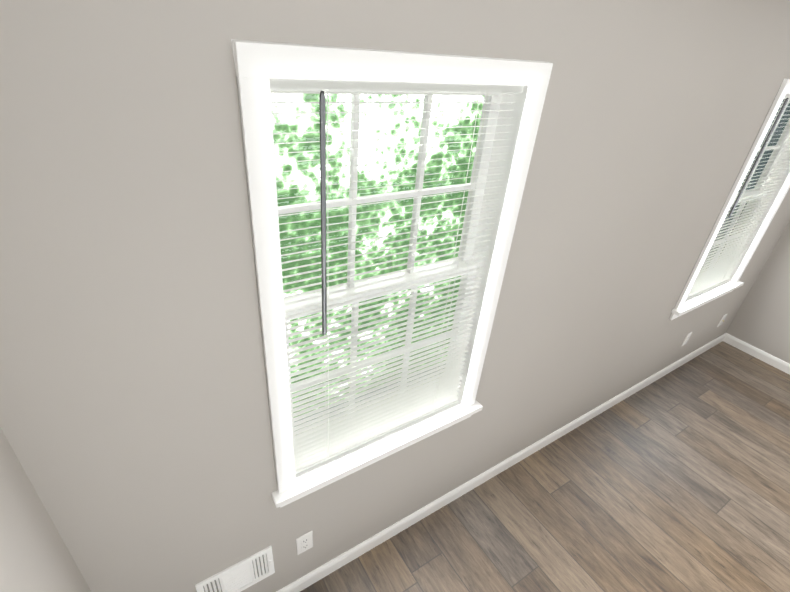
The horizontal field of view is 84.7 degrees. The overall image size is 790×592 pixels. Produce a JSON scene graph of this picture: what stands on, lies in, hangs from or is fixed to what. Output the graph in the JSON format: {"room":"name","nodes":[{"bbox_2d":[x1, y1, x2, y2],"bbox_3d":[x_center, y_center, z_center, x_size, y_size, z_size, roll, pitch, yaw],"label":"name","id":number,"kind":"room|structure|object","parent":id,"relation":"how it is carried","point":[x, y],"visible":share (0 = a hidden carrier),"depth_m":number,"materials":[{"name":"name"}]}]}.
{"room":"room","nodes":[
{"label":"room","id":0,"kind":"room"},
{"bbox_2d":[0,427,90,591],"bbox_3d":[0.197,1.478,-0.671,0.377,2.450,4.497,-15,36,-30],"label":"wall","id":1,"kind":"structure","parent":0,"point":[35,555],"depth_m":0.95,"materials":[{"name":"grey paint"}]},
{"bbox_2d":[0,0,789,591],"bbox_3d":[0.937,-0.131,2.132,5.270,2.440,0.150,-15,36,-30],"label":"wall","id":2,"kind":"structure","parent":0,"point":[134,416],"depth_m":1.20,"materials":[{"name":"grey paint"}]},
{"bbox_2d":[195,546,274,591],"bbox_3d":[-0.592,1.067,1.634,0.273,0.187,0.012,-15,36,-30],"label":"air vent","id":3,"kind":"object","parent":2,"relation":"in","point":[246,573],"depth_m":1.64,"materials":[{"name":"white metal"}]},
{"bbox_2d":[296,531,312,554],"bbox_3d":[-0.368,1.012,1.774,0.070,0.115,0.007,-15,36,-30],"label":"outlet","id":4,"kind":"object","parent":2,"relation":"attached to","point":[304,542],"depth_m":1.77,"materials":[{"name":"white plastic"}]},
{"bbox_2d":[231,39,552,507],"bbox_3d":[-0.010,0.008,1.459,0.956,1.452,0.202,-15,36,-30],"label":"window","id":5,"kind":"structure","parent":2,"relation":"in","point":[259,65],"depth_m":1.32,"materials":[{"name":"white wood"}]},
{"bbox_2d":[270,79,523,473],"bbox_3d":[0.004,0.004,1.434,0.788,1.298,0.044,-15,36,-30],"label":"window blind","id":6,"kind":"object","parent":5,"relation":"attached to","point":[325,441],"depth_m":1.47,"materials":[{"name":"plastic"}]},
{"bbox_2d":[276,333,725,591],"bbox_3d":[1.010,0.888,2.746,4.690,0.080,0.014,-15,36,-30],"label":"baseboard","id":7,"kind":"structure","parent":2,"relation":"attached to","point":[332,565],"depth_m":2.38,"materials":[{"name":"white wood"}]},
{"bbox_2d":[681,332,691,345],"bbox_3d":[2.244,0.333,3.332,0.070,0.115,0.007,-15,36,-30],"label":"outlet","id":8,"kind":"object","parent":2,"relation":"attached to","point":[687,338],"depth_m":3.32,"materials":[{"name":"white plastic"}]},
{"bbox_2d":[717,314,726,326],"bbox_3d":[2.745,0.207,3.628,0.070,0.115,0.016,-15,36,-30],"label":"outlet","id":9,"kind":"object","parent":2,"relation":"attached to","point":[722,320],"depth_m":3.62,"materials":[{"name":"white plastic"}]},
{"bbox_2d":[669,78,789,319],"bbox_3d":[2.246,-0.589,2.797,0.956,1.452,0.202,-15,36,-30],"label":"window","id":10,"kind":"structure","parent":2,"relation":"in","point":[684,305],"depth_m":2.91,"materials":[{"name":"white wood"}]},
{"bbox_2d":[686,93,789,298],"bbox_3d":[2.259,-0.594,2.773,0.788,1.298,0.044,-15,36,-30],"label":"window blind","id":11,"kind":"object","parent":10,"relation":"attached to","point":[707,278],"depth_m":2.91,"materials":[{"name":"plastic"}]},
{"bbox_2d":[300,341,789,591],"bbox_3d":[1.902,1.996,1.192,5.532,0.100,4.490,-15,36,-30],"label":"floor","id":12,"kind":"structure","parent":0,"point":[677,479],"depth_m":2.38,"materials":[{"name":"wood"}]},
{"bbox_2d":[726,221,789,363],"bbox_3d":[4.255,0.310,1.883,0.150,2.440,4.490,-15,36,-30],"label":"wall","id":13,"kind":"structure","parent":0,"point":[761,320],"depth_m":3.58,"materials":[{"name":"grey paint"}]},
{"bbox_2d":[723,333,789,374],"bbox_3d":[4.096,1.340,2.444,0.014,0.080,4.190,-15,36,-30],"label":"baseboard","id":14,"kind":"structure","parent":13,"relation":"attached to","point":[766,357],"depth_m":3.71,"materials":[{"name":"white wood"}]},
{"label":"outside","id":15,"kind":"structure","parent":0,"visible":0},
{"bbox_2d":[270,93,483,417],"bbox_3d":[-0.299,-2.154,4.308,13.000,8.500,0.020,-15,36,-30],"label":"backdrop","id":16,"kind":"structure","parent":15,"point":[311,127],"depth_m":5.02,"materials":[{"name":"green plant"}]}
]}

